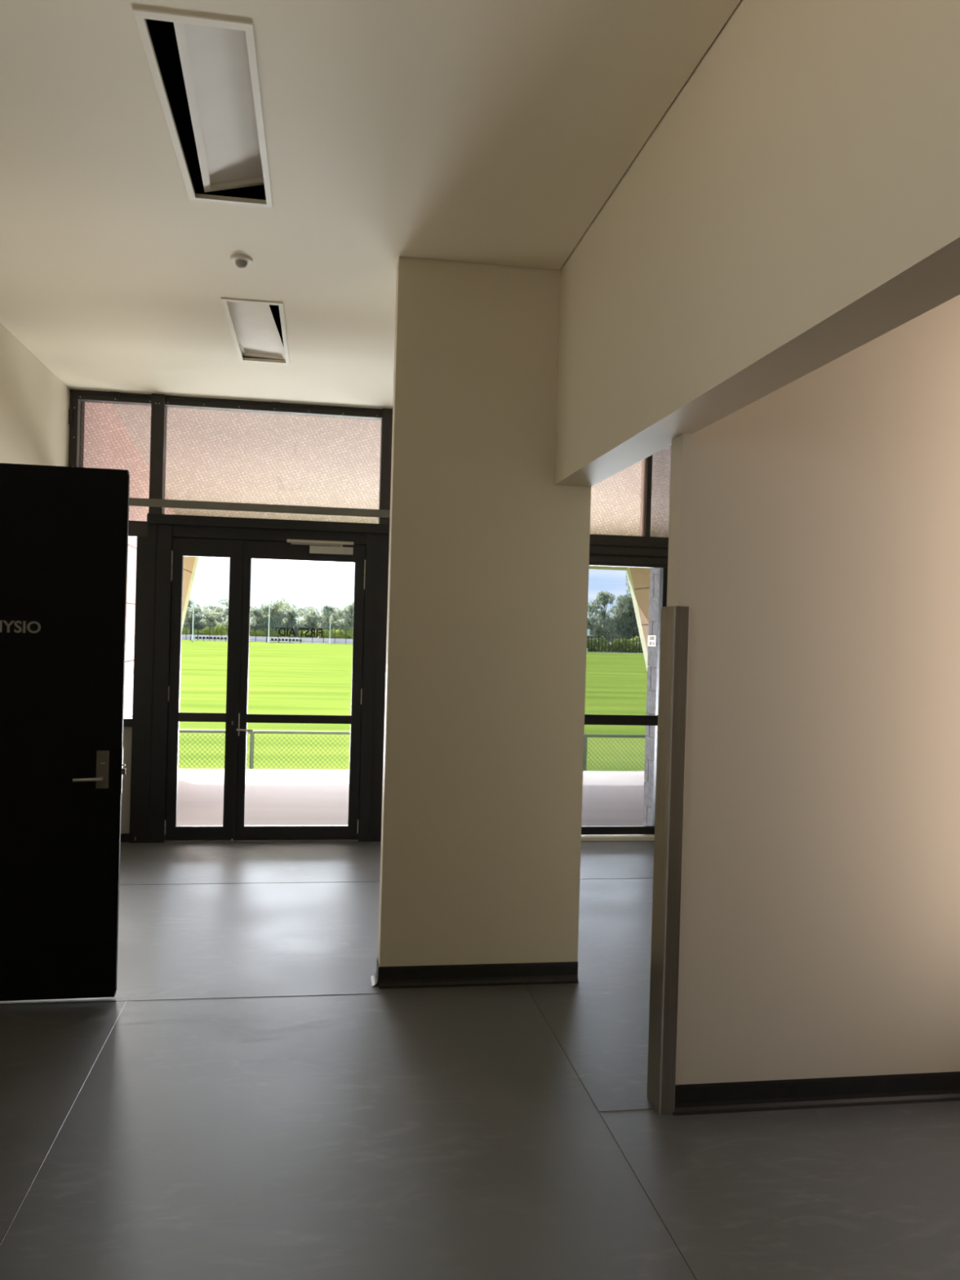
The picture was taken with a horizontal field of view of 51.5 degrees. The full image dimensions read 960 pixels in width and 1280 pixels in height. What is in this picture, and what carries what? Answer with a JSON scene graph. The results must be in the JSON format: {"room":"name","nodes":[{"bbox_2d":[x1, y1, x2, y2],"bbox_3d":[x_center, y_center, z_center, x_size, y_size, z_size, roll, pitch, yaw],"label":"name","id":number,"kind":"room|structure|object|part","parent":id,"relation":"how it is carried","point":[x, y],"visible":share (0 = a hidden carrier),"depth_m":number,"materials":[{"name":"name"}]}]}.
{"room":"sports pavilion hallway","nodes":[
{"label":"sports pavilion hallway","id":0,"kind":"room"},
{"bbox_2d":[0,322,70,466],"bbox_3d":[-1.976,-0.356,0.132,0.130,3.900,14.900,2,0,-9],"label":"wall","id":1,"kind":"structure","parent":0,"point":[34,402],"depth_m":6.38,"materials":[{"name":"beige paint"}]},
{"bbox_2d":[0,462,129,1000],"bbox_3d":[-2.060,0.397,4.250,1.041,2.306,0.090,2,0,-10],"label":"door","id":2,"kind":"structure","parent":1,"relation":"in","point":[64,530],"depth_m":4.30,"materials":[{"name":"black laminate"}]},
{"bbox_3d":[-1.692,0.602,4.296,0.121,0.018,0.042,2,0,-10],"label":"lever handle","id":3,"kind":"part","parent":2,"relation":"part of","materials":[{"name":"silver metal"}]},
{"bbox_3d":[-1.643,0.564,4.329,0.052,0.165,0.005,2,0,-10],"label":"lock plate","id":4,"kind":"part","parent":2,"relation":"part of","materials":[{"name":"metal"}]},
{"bbox_3d":[-1.572,0.575,4.366,0.003,0.200,0.026,2,0,-10],"label":"latch plate","id":5,"kind":"part","parent":2,"relation":"part of","materials":[{"name":"silver metal"}]},
{"bbox_2d":[68,389,392,537],"bbox_3d":[-0.789,-0.119,7.787,4.673,3.383,0.152,2,0,-9],"label":"window","id":6,"kind":"structure","parent":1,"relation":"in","point":[159,403],"depth_m":7.53,"materials":[{"name":"brown metal"}]},
{"bbox_2d":[120,717,132,842],"bbox_3d":[-2.836,0.366,7.493,0.450,2.303,0.090,2,0,-9],"label":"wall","id":7,"kind":"structure","parent":6,"relation":"attached to","point":[127,722],"depth_m":7.53,"materials":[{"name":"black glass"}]},
{"bbox_3d":[-2.867,1.486,7.501,0.450,0.062,0.090,2,0,-9],"label":"rail","id":8,"kind":"part","parent":7,"relation":"part of","materials":[{"name":"black metal"}]},
{"bbox_3d":[-2.843,0.617,7.495,0.450,0.058,0.090,2,0,-9],"label":"sill rail","id":9,"kind":"part","parent":7,"relation":"part of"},
{"bbox_3d":[-2.761,-0.842,7.491,0.532,0.117,0.090,2,0,-9],"label":"sash rail","id":10,"kind":"part","parent":6,"relation":"part of","materials":[{"name":"brown metal"}]},
{"bbox_3d":[-0.748,-1.772,7.806,4.673,0.077,0.090,2,0,-9],"label":"head frame","id":11,"kind":"part","parent":6,"relation":"part of","materials":[{"name":"brown metal"}]},
{"bbox_2d":[128,513,389,843],"bbox_3d":[-1.673,0.312,7.644,1.891,2.474,0.162,2,0,-9],"label":"door","id":12,"kind":"structure","parent":6,"relation":"attached to","point":[157,717],"depth_m":7.59,"materials":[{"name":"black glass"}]},
{"bbox_3d":[-2.115,0.589,7.582,0.347,0.067,0.042,2,0,-9],"label":"rail","id":13,"kind":"part","parent":12,"relation":"part of","materials":[{"name":"brown metal"}]},
{"bbox_3d":[-1.850,0.646,7.596,0.027,0.173,0.008,2,0,-9],"label":"lock plate","id":14,"kind":"part","parent":12,"relation":"part of","materials":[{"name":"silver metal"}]},
{"bbox_3d":[-1.792,0.686,7.578,0.128,0.019,0.045,2,0,-8],"label":"lever handle","id":15,"kind":"part","parent":12,"relation":"part of","materials":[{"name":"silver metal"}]},
{"bbox_3d":[-1.610,-0.806,7.668,1.457,0.089,0.110,2,0,-9],"label":"head rail","id":16,"kind":"part","parent":12,"relation":"part of","materials":[{"name":"black metal"}]},
{"bbox_3d":[-1.399,0.612,7.698,0.791,0.064,0.042,2,0,-9],"label":"rail","id":17,"kind":"part","parent":12,"relation":"part of","materials":[{"name":"black metal"}]},
{"bbox_3d":[-1.255,-0.732,7.653,0.393,0.020,0.017,2,0,-9],"label":"closer arm","id":18,"kind":"part","parent":12,"relation":"part of","materials":[{"name":"silver metal"}]},
{"bbox_3d":[-0.833,0.371,7.802,0.181,2.401,0.120,2,0,-9],"label":"frame","id":19,"kind":"part","parent":12,"relation":"part of","materials":[{"name":"black metal"}]},
{"bbox_3d":[-1.588,-1.339,7.683,1.628,0.832,0.006,2,0,-9],"label":"glass pane","id":20,"kind":"part","parent":6,"relation":"part of","materials":[{"name":"glass"}]},
{"bbox_2d":[640,454,652,536],"bbox_3d":[1.468,-1.296,8.160,0.262,0.909,0.110,2,0,-9],"label":"window frame","id":21,"kind":"structure","parent":6,"relation":"attached to","point":[646,464],"depth_m":8.10,"materials":[{"name":"brown metal"}]},
{"bbox_2d":[79,401,199,717],"bbox_3d":[-4.009,-0.176,12.506,0.320,5.350,10.074,2,0,-9],"label":"wall","id":22,"kind":"structure","parent":0,"point":[105,442],"depth_m":9.43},
{"bbox_3d":[-3.471,0.474,10.020,0.020,0.539,4.980,2,0,-9],"label":"cladding panel","id":23,"kind":"part","parent":22,"relation":"part of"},
{"bbox_3d":[-3.762,-1.888,12.206,0.020,1.894,9.442,2,0,-9],"label":"cladding panel","id":24,"kind":"part","parent":22,"relation":"part of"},
{"bbox_3d":[-3.521,-0.085,10.422,0.020,0.539,5.801,2,0,-9],"label":"cladding panel","id":25,"kind":"part","parent":22,"relation":"part of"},
{"bbox_3d":[-3.571,-0.642,10.819,0.020,0.534,6.615,2,0,-9],"label":"cladding panel","id":26,"kind":"part","parent":22,"relation":"part of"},
{"bbox_2d":[111,403,671,570],"bbox_3d":[-0.157,-1.860,11.907,8.600,1.360,7.800,2,0,-9],"label":"canopy","id":27,"kind":"object","parent":22,"relation":"attached to","point":[215,455],"depth_m":10.40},
{"bbox_2d":[145,18,284,359],"bbox_3d":[1.627,-2.062,0.705,7.333,0.697,15.180,2,0,-9],"label":"roof slab","id":28,"kind":"structure","parent":0,"point":[162,33],"depth_m":4.33,"materials":[{"name":"black"}]},
{"bbox_2d":[0,0,740,408],"bbox_3d":[1.626,-1.689,0.649,7.073,0.012,14.800,2,0,-9],"label":"ceiling","id":29,"kind":"structure","parent":0,"point":[482,131],"depth_m":3.71,"materials":[{"name":"paint"}]},
{"bbox_2d":[132,8,272,208],"bbox_3d":[-0.871,-2.033,3.430,0.394,0.534,1.251,2,0,-9],"label":"ceiling light","id":30,"kind":"object","parent":29,"relation":"attached to","point":[218,56],"visible":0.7,"depth_m":3.35,"materials":[{"name":"white metal"}]},
{"bbox_2d":[173,22,264,192],"bbox_3d":[-0.846,-1.830,3.428,0.293,0.086,1.210,2,0,-11],"label":"light panel","id":31,"kind":"object","parent":30,"relation":"on","point":[215,61],"depth_m":3.40,"materials":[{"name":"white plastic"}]},
{"bbox_2d":[230,254,253,268],"bbox_3d":[-1.119,-1.766,4.661,0.104,0.044,0.104,2,0,-9],"label":"ceiling sensor","id":32,"kind":"object","parent":29,"relation":"attached to","point":[241,261],"visible":1,"depth_m":4.64,"materials":[{"name":"white plastic"}]},
{"bbox_2d":[220,297,289,364],"bbox_3d":[-1.326,-2.062,5.847,0.384,0.534,1.251,2,0,-9],"label":"ceiling light","id":33,"kind":"object","parent":29,"relation":"attached to","point":[254,331],"visible":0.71,"depth_m":5.88,"materials":[{"name":"white metal"}]},
{"bbox_2d":[0,840,959,1279],"bbox_3d":[1.455,1.761,0.727,7.203,0.151,14.930,2,0,-9],"label":"floor","id":34,"kind":"structure","parent":0,"point":[245,1103],"depth_m":3.32,"materials":[{"name":"tile"}]},
{"bbox_2d":[377,256,591,966],"bbox_3d":[0.042,-0.333,4.732,0.944,3.900,0.133,2,0,-9],"label":"column","id":35,"kind":"structure","parent":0,"point":[489,557],"depth_m":4.66,"materials":[{"name":"beige paint"}]},
{"bbox_2d":[370,957,379,986],"bbox_3d":[-0.493,1.559,4.668,0.032,0.090,0.133,2,0,-9],"label":"baseboard","id":36,"kind":"structure","parent":35,"relation":"attached to","point":[375,979],"depth_m":4.64,"materials":[{"name":"black plastic"}]},
{"bbox_2d":[378,961,578,988],"bbox_3d":[0.002,1.572,4.665,0.946,0.092,0.032,2,0,-9],"label":"baseboard","id":37,"kind":"structure","parent":35,"relation":"attached to","point":[560,972],"depth_m":4.67,"materials":[{"name":"black plastic"}]},
{"bbox_2d":[581,533,668,840],"bbox_3d":[0.406,0.368,7.987,2.324,2.474,0.150,2,0,-9],"label":"window frame","id":38,"kind":"structure","parent":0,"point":[605,550],"depth_m":8.11,"materials":[{"name":"brown metal"}]},
{"bbox_3d":[0.938,0.489,8.097,1.068,2.191,0.035,2,0,-9],"label":"sliding panel","id":39,"kind":"part","parent":38,"relation":"part of","materials":[{"name":"clear glass"}]},
{"bbox_3d":[0.976,0.002,8.099,1.018,1.214,0.006,2,0,-9],"label":"glass pane","id":40,"kind":"part","parent":38,"relation":"part of","materials":[{"name":"clear glass"}]},
{"bbox_3d":[0.432,-0.745,8.009,2.324,0.249,0.090,2,0,-9],"label":"head frame","id":41,"kind":"part","parent":38,"relation":"part of","materials":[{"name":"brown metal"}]},
{"bbox_2d":[626,567,651,671],"bbox_3d":[2.913,0.014,13.039,0.320,5.350,8.912,2,0,-9],"label":"wall","id":42,"kind":"structure","parent":0,"point":[638,578],"depth_m":15.07,"materials":[{"name":"beige"}]},
{"bbox_3d":[2.863,-1.706,12.694,0.020,1.894,8.286,2,0,-9],"label":"cladding panel","id":43,"kind":"part","parent":42,"relation":"part of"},
{"bbox_3d":[2.941,-0.468,12.005,0.020,0.534,6.872,2,0,-9],"label":"cladding panel","id":44,"kind":"part","parent":42,"relation":"part of","materials":[{"name":"beige"}]},
{"bbox_3d":[2.958,0.086,11.808,0.020,0.539,6.466,2,0,-9],"label":"cladding panel","id":45,"kind":"part","parent":42,"relation":"part of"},
{"bbox_2d":[554,0,959,486],"bbox_3d":[1.389,-1.436,-1.007,0.180,1.538,11.602,2,0,-9],"label":"wall","id":46,"kind":"structure","parent":0,"point":[795,205],"depth_m":2.53,"materials":[{"name":"beige paint"}]},
{"bbox_2d":[666,294,959,1084],"bbox_3d":[2.644,-0.253,3.826,3.972,3.900,0.115,2,0,-9],"label":"wall","id":47,"kind":"structure","parent":0,"point":[814,555],"depth_m":3.54,"materials":[{"name":"beige paint"}]},
{"bbox_2d":[646,605,689,1115],"bbox_3d":[0.661,0.763,3.506,0.057,1.762,0.138,2,0,-9],"label":"guard","id":48,"kind":"object","parent":47,"relation":"attached to","point":[674,620],"visible":1,"depth_m":3.44,"materials":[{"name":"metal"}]},
{"bbox_3d":[0.643,0.762,3.514,0.020,1.762,0.115,2,0,-9],"label":"leg","id":49,"kind":"part","parent":48,"relation":"part of","materials":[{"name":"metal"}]},
{"bbox_2d":[672,1071,959,1115],"bbox_3d":[1.343,1.617,3.563,1.364,0.092,0.032,2,0,-9],"label":"baseboard","id":50,"kind":"structure","parent":47,"relation":"attached to","point":[908,1088],"depth_m":3.55,"materials":[{"name":"black plastic"}]},
{"label":"outside","id":51,"kind":"structure","parent":0,"visible":0},
{"bbox_2d":[181,634,643,653],"bbox_3d":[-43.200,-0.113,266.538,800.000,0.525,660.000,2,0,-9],"label":"ground","id":52,"kind":"structure","parent":51,"point":[221,634],"depth_m":174.48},
{"bbox_2d":[182,608,191,633],"bbox_3d":[-57.103,-3.379,186.005,6.540,6.386,6.189,2,0,14],"label":"tree","id":53,"kind":"object","parent":52,"relation":"on","point":[184,623],"visible":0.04,"depth_m":185.65,"materials":[{"name":"green plant"}]},
{"bbox_2d":[184,598,201,628],"bbox_3d":[-59.161,-4.400,198.165,7.094,8.140,7.496,2,0,20],"label":"tree","id":54,"kind":"object","parent":52,"relation":"on","point":[190,602],"visible":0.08,"depth_m":197.91,"materials":[{"name":"green plant"}]},
{"bbox_2d":[183,608,206,634],"bbox_3d":[-54.458,-3.165,188.304,6.115,6.071,6.104,2,0,3],"label":"tree","id":55,"kind":"object","parent":52,"relation":"on","point":[189,617],"visible":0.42,"depth_m":187.70,"materials":[{"name":"green plant"}]},
{"bbox_2d":[191,606,223,635],"bbox_3d":[-51.036,-3.135,188.778,6.262,6.198,7.190,2,1,43],"label":"tree","id":56,"kind":"object","parent":52,"relation":"on","point":[210,615],"visible":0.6,"depth_m":187.79,"materials":[{"name":"green plant"}]},
{"bbox_2d":[200,603,227,622],"bbox_3d":[-53.552,-3.773,200.132,6.719,7.170,6.707,1,0,-17],"label":"tree","id":57,"kind":"object","parent":52,"relation":"on","point":[217,609],"visible":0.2,"depth_m":199.92,"materials":[{"name":"green plant"}]},
{"bbox_2d":[217,598,252,633],"bbox_3d":[-48.260,-4.154,197.484,7.772,8.268,6.769,2,0,-7],"label":"tree","id":58,"kind":"object","parent":52,"relation":"on","point":[225,611],"visible":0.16,"depth_m":197.43,"materials":[{"name":"green plant"}]},
{"bbox_2d":[221,605,255,632],"bbox_3d":[-45.288,-3.260,186.550,6.436,6.800,6.409,2,0,23],"label":"tree","id":59,"kind":"object","parent":52,"relation":"on","point":[226,623],"visible":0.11,"depth_m":186.33,"materials":[{"name":"green plant"}]},
{"bbox_2d":[249,608,268,636],"bbox_3d":[-42.348,-2.861,188.409,6.253,6.140,6.608,1,1,-40],"label":"tree","id":60,"kind":"object","parent":52,"relation":"on","point":[254,625],"visible":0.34,"depth_m":188.06,"materials":[{"name":"green plant"}]},
{"bbox_2d":[249,604,270,625],"bbox_3d":[-43.344,-3.470,197.851,6.800,7.169,6.828,1,0,-22],"label":"tree","id":61,"kind":"object","parent":52,"relation":"on","point":[255,606],"visible":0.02,"depth_m":197.79,"materials":[{"name":"green plant"}]},
{"bbox_2d":[181,634,352,644],"bbox_3d":[-44.951,-0.296,183.587,90.000,0.930,2.400,2,0,-9],"label":"bank","id":62,"kind":"object","parent":52,"relation":"on","point":[252,638],"depth_m":184.16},
{"bbox_2d":[182,627,190,634],"bbox_3d":[-54.581,-1.629,182.544,2.897,1.585,1.810,2,0,7],"label":"bush","id":63,"kind":"object","parent":62,"relation":"on","point":[184,630],"visible":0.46,"depth_m":182.41,"materials":[{"name":"green plant"}]},
{"bbox_2d":[193,628,207,635],"bbox_3d":[-51.528,-1.434,183.053,2.742,1.469,1.623,1,0,-21],"label":"bush","id":64,"kind":"object","parent":62,"relation":"on","point":[201,631],"visible":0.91,"depth_m":182.81,"materials":[{"name":"green plant"}]},
{"bbox_2d":[204,625,220,635],"bbox_3d":[-49.250,-1.690,183.404,3.226,2.103,2.016,2,0,14],"label":"bush","id":65,"kind":"object","parent":62,"relation":"on","point":[215,629],"visible":0.94,"depth_m":183.12,"materials":[{"name":"green plant"}]},
{"bbox_2d":[217,624,228,635],"bbox_3d":[-46.995,-1.868,183.782,3.624,2.707,2.264,2,0,-2],"label":"bush","id":66,"kind":"object","parent":62,"relation":"on","point":[224,628],"visible":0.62,"depth_m":183.35,"materials":[{"name":"green plant"}]},
{"bbox_2d":[249,630,255,635],"bbox_3d":[-42.733,-1.256,184.470,2.360,1.445,1.475,2,0,-12],"label":"bush","id":67,"kind":"object","parent":62,"relation":"on","point":[252,632],"visible":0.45,"depth_m":184.43,"materials":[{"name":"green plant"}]},
{"bbox_2d":[256,629,270,636],"bbox_3d":[-40.349,-1.294,184.864,2.839,1.704,1.774,1,0,-18],"label":"bush","id":68,"kind":"object","parent":62,"relation":"on","point":[260,633],"visible":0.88,"depth_m":184.51,"materials":[{"name":"green plant"}]},
{"bbox_2d":[267,627,283,636],"bbox_3d":[-38.163,-1.346,185.218,3.171,1.985,1.982,2,0,-12],"label":"bush","id":69,"kind":"object","parent":62,"relation":"on","point":[275,631],"visible":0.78,"depth_m":184.88,"materials":[{"name":"green plant"}]},
{"bbox_2d":[281,630,293,637],"bbox_3d":[-35.888,-1.149,185.583,2.347,1.640,1.466,1,0,-27],"label":"bush","id":70,"kind":"object","parent":62,"relation":"on","point":[291,635],"visible":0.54,"depth_m":185.37,"materials":[{"name":"green plant"}]},
{"bbox_2d":[297,630,311,637],"bbox_3d":[-32.851,-1.076,186.079,2.768,1.879,1.639,1,0,-21],"label":"bush","id":71,"kind":"object","parent":62,"relation":"on","point":[299,633],"visible":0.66,"depth_m":185.74,"materials":[{"name":"green plant"}]},
{"bbox_2d":[312,629,326,638],"bbox_3d":[-30.085,-1.092,186.530,3.075,2.138,1.820,1,0,-22],"label":"bush","id":72,"kind":"object","parent":62,"relation":"on","point":[318,634],"visible":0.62,"depth_m":186.19,"materials":[{"name":"green plant"}]},
{"bbox_2d":[322,627,337,638],"bbox_3d":[-28.223,-1.205,186.833,3.189,2.303,1.993,1,0,-22],"label":"bush","id":73,"kind":"object","parent":62,"relation":"on","point":[326,634],"visible":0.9,"depth_m":186.58,"materials":[{"name":"green plant"}]},
{"bbox_2d":[335,627,352,639],"bbox_3d":[-25.620,-1.121,187.254,3.483,2.565,2.062,2,0,1],"label":"bush","id":74,"kind":"object","parent":62,"relation":"on","point":[339,634],"visible":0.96,"depth_m":186.87,"materials":[{"name":"green plant"}]},
{"bbox_2d":[347,628,353,639],"bbox_3d":[-23.439,-1.097,187.611,3.635,2.664,2.152,1,1,-37],"label":"bush","id":75,"kind":"object","parent":62,"relation":"on","point":[349,633],"visible":0.32,"depth_m":186.60,"materials":[{"name":"green plant"}]},
{"bbox_2d":[181,624,353,644],"bbox_3d":[-38.085,-1.003,182.764,51.350,2.700,0.100,2,0,-9],"label":"fence","id":76,"kind":"object","parent":52,"relation":"on","point":[184,624],"visible":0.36,"depth_m":182.81,"materials":[{"name":"black metal"}]},
{"bbox_3d":[-38.024,-2.297,182.759,51.300,0.070,0.060,2,0,-9],"label":"rail","id":77,"kind":"part","parent":76,"relation":"part of","materials":[{"name":"white metal"}]},
{"bbox_2d":[256,603,290,636],"bbox_3d":[-39.337,-3.323,187.780,6.498,7.242,6.486,1,1,-44],"label":"tree","id":78,"kind":"object","parent":52,"relation":"on","point":[262,606],"visible":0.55,"depth_m":186.78,"materials":[{"name":"green plant"}]},
{"bbox_2d":[258,596,288,636],"bbox_3d":[-38.888,-3.969,187.118,5.567,8.570,5.544,2,1,43],"label":"tree","id":79,"kind":"object","parent":52,"relation":"on","point":[276,606],"visible":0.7,"depth_m":186.24,"materials":[{"name":"green plant"}]},
{"bbox_2d":[276,601,297,637],"bbox_3d":[-40.133,-3.837,201.367,7.398,8.033,7.001,2,0,17],"label":"tree","id":80,"kind":"object","parent":52,"relation":"on","point":[291,604],"visible":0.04,"depth_m":200.73,"materials":[{"name":"green plant"}]},
{"bbox_2d":[279,604,306,637],"bbox_3d":[-35.870,-3.245,189.821,6.842,7.252,5.959,2,0,28],"label":"tree","id":81,"kind":"object","parent":52,"relation":"on","point":[291,615],"visible":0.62,"depth_m":189.12,"materials":[{"name":"green plant"}]},
{"bbox_2d":[295,604,322,637],"bbox_3d":[-34.225,-3.315,199.193,7.215,7.351,7.202,2,0,31],"label":"tree","id":82,"kind":"object","parent":52,"relation":"on","point":[299,611],"visible":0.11,"depth_m":198.42,"materials":[{"name":"green plant"}]},
{"bbox_2d":[298,607,322,637],"bbox_3d":[-33.272,-2.973,192.538,5.979,6.813,5.954,1,1,-38],"label":"tree","id":83,"kind":"object","parent":52,"relation":"on","point":[313,614],"visible":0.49,"depth_m":191.91,"materials":[{"name":"green plant"}]},
{"bbox_2d":[310,604,341,638],"bbox_3d":[-29.435,-3.109,191.981,6.208,7.308,5.875,2,0,16],"label":"tree","id":84,"kind":"object","parent":52,"relation":"on","point":[326,611],"visible":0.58,"depth_m":191.02,"materials":[{"name":"green plant"}]},
{"bbox_2d":[320,605,349,638],"bbox_3d":[-28.960,-3.192,200.084,7.319,7.387,8.403,1,0,-21],"label":"tree","id":85,"kind":"object","parent":52,"relation":"on","point":[331,616],"visible":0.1,"depth_m":198.63,"materials":[{"name":"green plant"}]},
{"bbox_2d":[332,607,353,639],"bbox_3d":[-25.165,-2.842,189.959,5.653,7.044,5.664,1,0,-32],"label":"tree","id":86,"kind":"object","parent":52,"relation":"on","point":[346,612],"visible":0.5,"depth_m":189.35,"materials":[{"name":"green plant"}]},
{"bbox_2d":[334,603,354,639],"bbox_3d":[-24.824,-3.160,190.263,5.812,7.694,6.142,1,0,-17],"label":"tree","id":87,"kind":"object","parent":52,"relation":"on","point":[350,606],"visible":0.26,"depth_m":189.63,"materials":[{"name":"green plant"}]},
{"bbox_2d":[177,768,644,826],"bbox_3d":[1.939,2.334,3.279,23.000,1.296,17.800,2,0,-9],"label":"terrace","id":88,"kind":"object","parent":52,"relation":"on","point":[273,797],"depth_m":9.83,"materials":[{"name":"concrete"}]},
{"bbox_2d":[642,568,659,825],"bbox_3d":[1.690,0.441,8.538,0.390,2.392,0.444,2,0,-9],"label":"pier","id":89,"kind":"structure","parent":88,"relation":"on","point":[655,572],"depth_m":8.60,"materials":[{"name":"grey concrete"}]},
{"bbox_2d":[647,635,656,646],"bbox_3d":[1.489,0.007,8.613,0.005,0.097,0.217,2,0,-9],"label":"wall sign","id":90,"kind":"object","parent":89,"relation":"attached to","point":[651,640],"visible":1,"depth_m":8.61,"materials":[{"name":"white plastic"}]},
{"bbox_2d":[177,640,648,771],"bbox_3d":[-15.789,1.582,97.150,240.000,0.025,173.200,2,0,-9],"label":"field","id":91,"kind":"structure","parent":52,"relation":"on","point":[305,678],"depth_m":39.46,"materials":[{"name":"green plant"}]},
{"bbox_2d":[191,599,194,640],"bbox_3d":[-48.584,-3.376,168.375,0.400,7.060,0.400,2,0,-9],"label":"pole","id":92,"kind":"object","parent":91,"relation":"on","point":[193,637],"visible":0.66,"depth_m":168.29,"materials":[{"name":"white metal"}]},
{"bbox_2d":[190,635,226,641],"bbox_3d":[-46.549,-0.238,170.615,6.100,0.850,0.500,2,0,-9],"label":"bench","id":93,"kind":"object","parent":91,"relation":"on","point":[196,637],"visible":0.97,"depth_m":170.44,"materials":[{"name":"silver metal"}]},
{"bbox_2d":[266,600,270,642],"bbox_3d":[-36.148,-3.142,170.389,0.400,7.260,0.400,2,0,-9],"label":"pole","id":94,"kind":"object","parent":91,"relation":"on","point":[268,638],"visible":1,"depth_m":170.32,"materials":[{"name":"white metal"}]},
{"bbox_2d":[266,637,302,643],"bbox_3d":[-34.017,0.098,172.646,6.100,0.850,0.500,2,0,-9],"label":"bench","id":95,"kind":"object","parent":91,"relation":"on","point":[272,639],"visible":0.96,"depth_m":172.41,"materials":[{"name":"silver metal"}]},
{"bbox_2d":[328,618,330,644],"bbox_3d":[-26.564,-1.513,176.011,0.280,4.460,0.280,2,0,-9],"label":"pole","id":96,"kind":"object","parent":91,"relation":"on","point":[330,619],"visible":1,"depth_m":175.94,"materials":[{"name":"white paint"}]},
{"bbox_2d":[177,729,646,771],"bbox_3d":[-2.043,1.981,15.496,31.033,1.125,0.072,2,0,-9],"label":"fence","id":97,"kind":"object","parent":91,"relation":"on","point":[251,738],"visible":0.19,"depth_m":15.37,"materials":[{"name":"metal"}]},
{"bbox_3d":[-3.508,1.942,15.259,0.068,1.125,0.072,2,0,-9],"label":"fence post","id":98,"kind":"part","parent":97,"relation":"part of","materials":[{"name":"metal"}]},
{"bbox_3d":[-2.092,1.447,15.482,29.100,0.048,0.046,2,0,-9],"label":"rail","id":99,"kind":"part","parent":97,"relation":"part of","materials":[{"name":"metal"}]},
{"bbox_3d":[1.692,2.081,16.102,0.068,1.125,0.072,2,0,-9],"label":"fence post","id":100,"kind":"part","parent":97,"relation":"part of","materials":[{"name":"metal"}]},
{"bbox_2d":[586,629,590,653],"bbox_3d":[16.649,-5.454,154.590,1.020,15.060,0.800,2,0,-9],"label":"pole","id":101,"kind":"object","parent":91,"relation":"on","point":[588,630],"visible":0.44,"depth_m":154.39,"materials":[{"name":"white metal"}]},
{"bbox_2d":[586,600,598,640],"bbox_3d":[18.410,-3.528,183.074,7.418,10.953,7.448,1,0,-24],"label":"tree","id":102,"kind":"object","parent":52,"relation":"on","point":[590,624],"visible":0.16,"depth_m":182.05,"materials":[{"name":"green plant"}]},
{"bbox_2d":[586,638,598,651],"bbox_3d":[18.717,1.052,174.823,5.012,2.756,2.967,1,0,-20],"label":"bush","id":103,"kind":"object","parent":52,"relation":"on","point":[589,646],"visible":0.3,"depth_m":174.25,"materials":[{"name":"green plant"}]},
{"bbox_2d":[586,635,607,652],"bbox_3d":[20.555,0.885,175.108,4.273,3.374,2.530,1,0,-23],"label":"bush","id":104,"kind":"object","parent":52,"relation":"on","point":[596,644],"visible":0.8,"depth_m":174.61,"materials":[{"name":"green plant"}]},
{"bbox_2d":[587,590,621,650],"bbox_3d":[23.338,-3.598,185.886,6.471,11.330,6.838,1,0,-16],"label":"tree","id":105,"kind":"object","parent":52,"relation":"on","point":[606,631],"visible":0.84,"depth_m":184.65,"materials":[{"name":"green plant"}]},
{"bbox_2d":[603,643,617,652],"bbox_3d":[23.135,1.296,175.525,3.553,2.119,2.220,1,0,-28],"label":"bush","id":106,"kind":"object","parent":52,"relation":"on","point":[606,645],"visible":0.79,"depth_m":174.87,"materials":[{"name":"green plant"}]},
{"bbox_2d":[587,635,643,653],"bbox_3d":[25.241,0.833,173.782,25.550,2.700,0.100,2,0,-9],"label":"fence","id":107,"kind":"object","parent":52,"relation":"on","point":[595,637],"visible":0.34,"depth_m":173.46,"materials":[{"name":"black metal"}]},
{"bbox_2d":[610,638,629,652],"bbox_3d":[24.936,1.021,175.828,4.577,2.937,2.860,1,0,-27],"label":"bush","id":108,"kind":"object","parent":52,"relation":"on","point":[614,642],"visible":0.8,"depth_m":174.95,"materials":[{"name":"green plant"}]},
{"bbox_2d":[607,593,638,639],"bbox_3d":[27.153,-3.507,187.086,7.070,11.344,7.057,1,0,-14],"label":"tree","id":109,"kind":"object","parent":52,"relation":"on","point":[620,606],"visible":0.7,"depth_m":185.87,"materials":[{"name":"green plant"}]},
{"bbox_2d":[613,635,642,653],"bbox_3d":[26.257,0.963,176.045,5.512,3.589,3.263,2,0,-5],"label":"bush","id":110,"kind":"object","parent":52,"relation":"on","point":[624,642],"visible":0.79,"depth_m":175.38,"materials":[{"name":"green plant"}]},
{"bbox_2d":[618,572,639,643],"bbox_3d":[29.111,-6.142,188.060,6.128,16.711,6.153,2,1,43],"label":"tree","id":111,"kind":"object","parent":52,"relation":"on","point":[631,605],"visible":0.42,"depth_m":186.51,"materials":[{"name":"green plant"}]},
{"bbox_2d":[630,602,640,640],"bbox_3d":[32.301,-2.869,188.231,7.295,10.339,8.376,2,1,40],"label":"tree","id":112,"kind":"object","parent":52,"relation":"on","point":[637,627],"visible":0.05,"depth_m":186.05,"materials":[{"name":"green plant"}]},
{"bbox_2d":[631,643,642,653],"bbox_3d":[27.944,1.435,176.287,3.409,2.094,2.130,2,0,0],"label":"bush","id":113,"kind":"object","parent":52,"relation":"on","point":[641,650],"visible":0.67,"depth_m":175.85,"materials":[{"name":"green plant"}]}
]}

